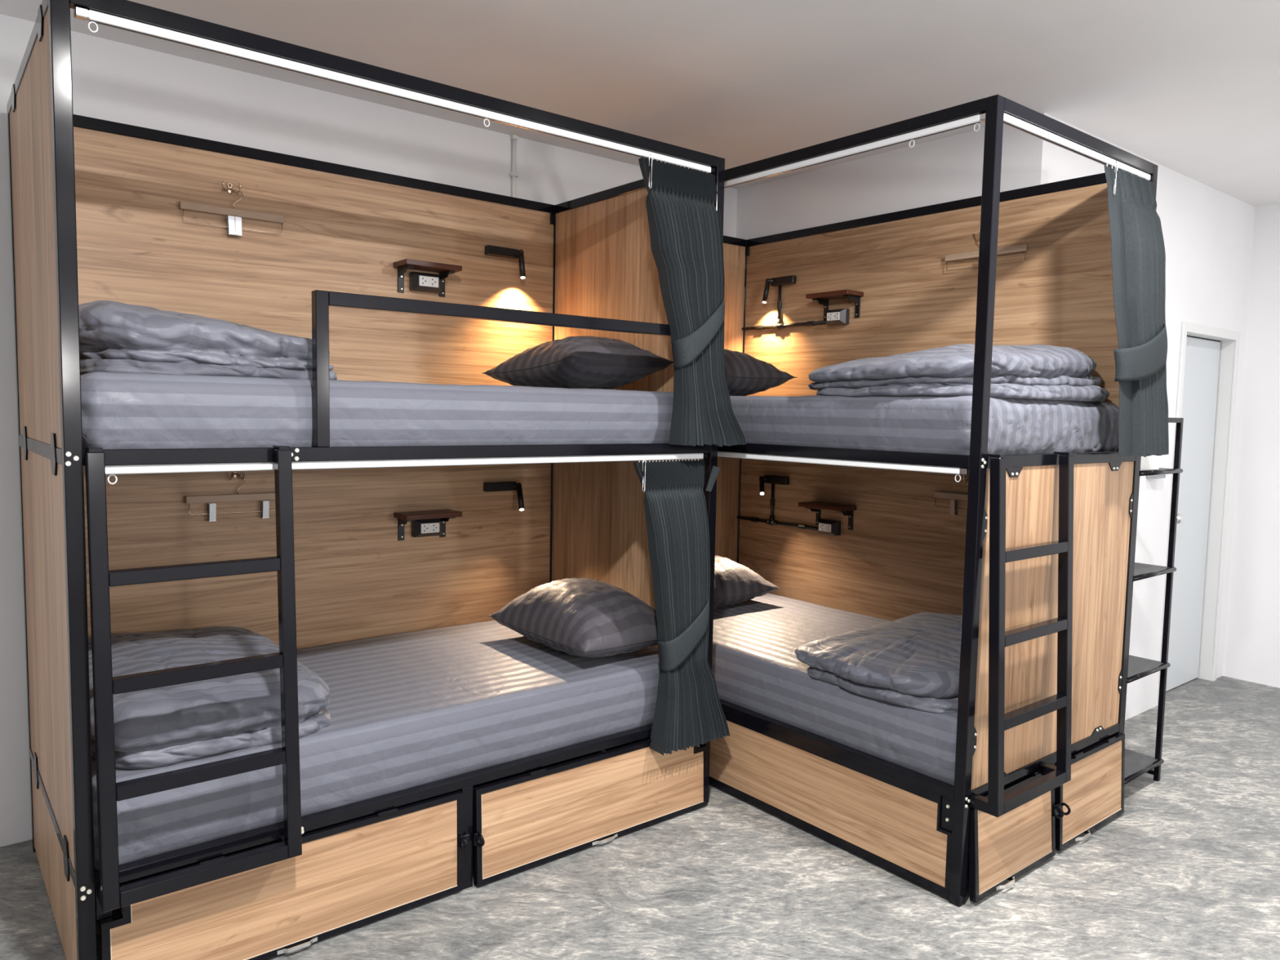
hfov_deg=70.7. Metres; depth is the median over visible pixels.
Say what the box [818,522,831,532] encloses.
socket
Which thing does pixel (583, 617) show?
pillow
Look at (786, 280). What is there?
reading lamp
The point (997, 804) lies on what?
ladder
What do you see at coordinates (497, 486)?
reading lamp
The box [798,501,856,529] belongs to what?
wall shelf
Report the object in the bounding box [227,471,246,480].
coat hook
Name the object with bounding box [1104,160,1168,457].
curtain
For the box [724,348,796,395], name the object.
pillow
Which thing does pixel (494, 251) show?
reading lamp
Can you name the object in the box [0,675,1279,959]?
floor
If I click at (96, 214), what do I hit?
bunk bed
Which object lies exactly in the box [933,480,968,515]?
clothes hanger
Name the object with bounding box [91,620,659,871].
mattress
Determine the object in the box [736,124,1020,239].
wall
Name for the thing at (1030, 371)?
duvet
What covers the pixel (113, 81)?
wall
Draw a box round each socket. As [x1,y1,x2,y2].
[419,275,438,287]
[421,522,439,533]
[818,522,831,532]
[826,311,839,320]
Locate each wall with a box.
[0,13,737,846]
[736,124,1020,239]
[1017,112,1254,719]
[1222,204,1279,688]
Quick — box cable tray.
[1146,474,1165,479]
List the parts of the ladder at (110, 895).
hook plate, hook plate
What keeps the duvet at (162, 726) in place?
on the mattress at (410, 709)
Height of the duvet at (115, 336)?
0.204 m
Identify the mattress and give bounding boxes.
[80,371,673,448]
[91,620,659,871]
[711,593,957,785]
[729,395,1119,454]
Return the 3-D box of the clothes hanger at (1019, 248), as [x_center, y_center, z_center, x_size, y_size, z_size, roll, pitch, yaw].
[1.449,-0.955,3.798,0.026,0.164,0.369,-2,6,-39]
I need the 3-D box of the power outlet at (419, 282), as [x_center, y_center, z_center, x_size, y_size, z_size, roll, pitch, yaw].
[-0.888,-0.821,3.748,0.126,0.075,0.055,-2,6,-39]
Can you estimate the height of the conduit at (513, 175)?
0.556 m
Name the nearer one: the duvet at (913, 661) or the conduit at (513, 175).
the duvet at (913, 661)
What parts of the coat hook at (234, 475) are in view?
plate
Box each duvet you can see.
[78,300,337,380]
[88,626,330,768]
[794,612,962,714]
[808,343,1109,402]
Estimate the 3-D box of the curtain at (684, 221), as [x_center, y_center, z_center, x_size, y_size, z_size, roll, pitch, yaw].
[0.198,-0.625,3.248,0.456,1.009,0.132,-2,6,-39]
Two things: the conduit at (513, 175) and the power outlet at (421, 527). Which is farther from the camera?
the conduit at (513, 175)
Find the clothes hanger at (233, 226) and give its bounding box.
[179,189,284,236]
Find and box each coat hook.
[222,180,241,195]
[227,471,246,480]
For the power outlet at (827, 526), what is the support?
attached to the bunk bed at (904, 555)
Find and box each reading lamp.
[483,481,524,511]
[484,244,525,279]
[759,475,789,495]
[762,275,796,302]
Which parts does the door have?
knob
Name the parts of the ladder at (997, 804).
hook plate, hook plate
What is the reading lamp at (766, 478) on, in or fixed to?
attached to the bunk bed at (904, 555)
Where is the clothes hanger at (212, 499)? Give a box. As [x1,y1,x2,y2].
[185,475,275,521]
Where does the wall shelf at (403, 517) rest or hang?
attached to the bunk bed at (96, 214)
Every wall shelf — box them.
[393,258,462,297]
[394,509,462,540]
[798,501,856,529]
[805,289,863,320]
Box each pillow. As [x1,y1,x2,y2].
[482,335,673,389]
[488,577,657,657]
[713,555,781,608]
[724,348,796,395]
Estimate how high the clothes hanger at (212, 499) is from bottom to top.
0.167 m
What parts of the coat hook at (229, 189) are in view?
plate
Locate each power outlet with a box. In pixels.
[409,271,440,293]
[411,518,441,537]
[818,518,840,536]
[826,308,849,325]
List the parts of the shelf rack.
leg, rod, rod, rod, rod, leg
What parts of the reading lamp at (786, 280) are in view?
wall plate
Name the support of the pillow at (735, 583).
on the mattress at (756, 667)
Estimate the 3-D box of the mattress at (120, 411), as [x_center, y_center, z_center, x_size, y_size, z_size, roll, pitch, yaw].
[-0.872,-0.226,3.175,2.047,0.221,1.054,-2,6,-39]
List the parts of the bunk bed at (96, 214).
post, rail, foot panel, rail, foot panel, rail, foot panel, post, lock plate, panel, pull handle, panel, rail, panel, guard rail post, rail, rail, rail, hasp plate, divider post, hasp plate, guard rail, post, panel, rail, pull handle, head panel, head panel, head panel, post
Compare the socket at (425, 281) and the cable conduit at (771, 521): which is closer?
the socket at (425, 281)
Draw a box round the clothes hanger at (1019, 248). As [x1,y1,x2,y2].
[945,244,1026,271]
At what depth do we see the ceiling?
3.17 m
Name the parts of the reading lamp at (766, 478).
wall plate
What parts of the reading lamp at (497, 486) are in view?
wall plate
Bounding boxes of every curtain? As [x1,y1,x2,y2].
[633,458,729,755]
[638,153,746,446]
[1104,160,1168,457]
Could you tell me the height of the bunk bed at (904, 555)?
2.454 m
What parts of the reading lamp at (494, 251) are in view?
wall plate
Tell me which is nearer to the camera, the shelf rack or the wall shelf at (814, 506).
the shelf rack
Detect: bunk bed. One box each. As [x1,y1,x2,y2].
[6,0,724,959]
[709,94,1158,906]
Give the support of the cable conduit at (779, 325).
attached to the bunk bed at (904, 555)
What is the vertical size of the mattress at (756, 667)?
0.252 m
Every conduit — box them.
[509,134,518,197]
[736,483,818,530]
[742,284,826,330]
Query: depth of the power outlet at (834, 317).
4.37 m
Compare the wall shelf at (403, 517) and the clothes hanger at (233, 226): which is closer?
the clothes hanger at (233, 226)
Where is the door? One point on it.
(1200, 344)
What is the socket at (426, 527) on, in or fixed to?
attached to the power outlet at (421, 527)
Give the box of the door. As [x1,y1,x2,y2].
[1157,321,1239,706]
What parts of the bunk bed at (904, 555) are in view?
head panel, head panel, rail, post, panel, rail, rail, panel frame, rail, panel, rail, rail, panel, lock plate, post, pull handle, panel, rail, foot panel, divider post, hasp plate, rail, rail, pull handle, panel, panel, post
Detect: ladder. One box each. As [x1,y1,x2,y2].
[84,444,302,912]
[969,451,1074,817]
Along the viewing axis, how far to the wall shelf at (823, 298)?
4.33 m
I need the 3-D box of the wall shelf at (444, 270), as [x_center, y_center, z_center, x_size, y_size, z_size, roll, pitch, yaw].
[-0.873,-0.829,3.715,0.248,0.120,0.124,-2,6,-39]
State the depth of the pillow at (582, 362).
3.40 m
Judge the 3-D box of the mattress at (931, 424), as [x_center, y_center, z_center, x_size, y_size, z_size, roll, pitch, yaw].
[0.793,-0.243,3.847,1.053,0.216,2.037,-2,6,-39]
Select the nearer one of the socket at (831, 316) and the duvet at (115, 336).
the duvet at (115, 336)
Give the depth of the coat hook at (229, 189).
3.27 m
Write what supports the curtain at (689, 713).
hanging from the bunk bed at (96, 214)
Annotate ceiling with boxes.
[0,0,1279,207]
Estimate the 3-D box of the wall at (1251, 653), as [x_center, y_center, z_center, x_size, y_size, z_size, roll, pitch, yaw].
[5.301,-0.003,3.190,0.100,2.756,5.741,-2,6,-39]
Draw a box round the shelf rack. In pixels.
[1123,417,1183,784]
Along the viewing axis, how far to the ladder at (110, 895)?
2.23 m

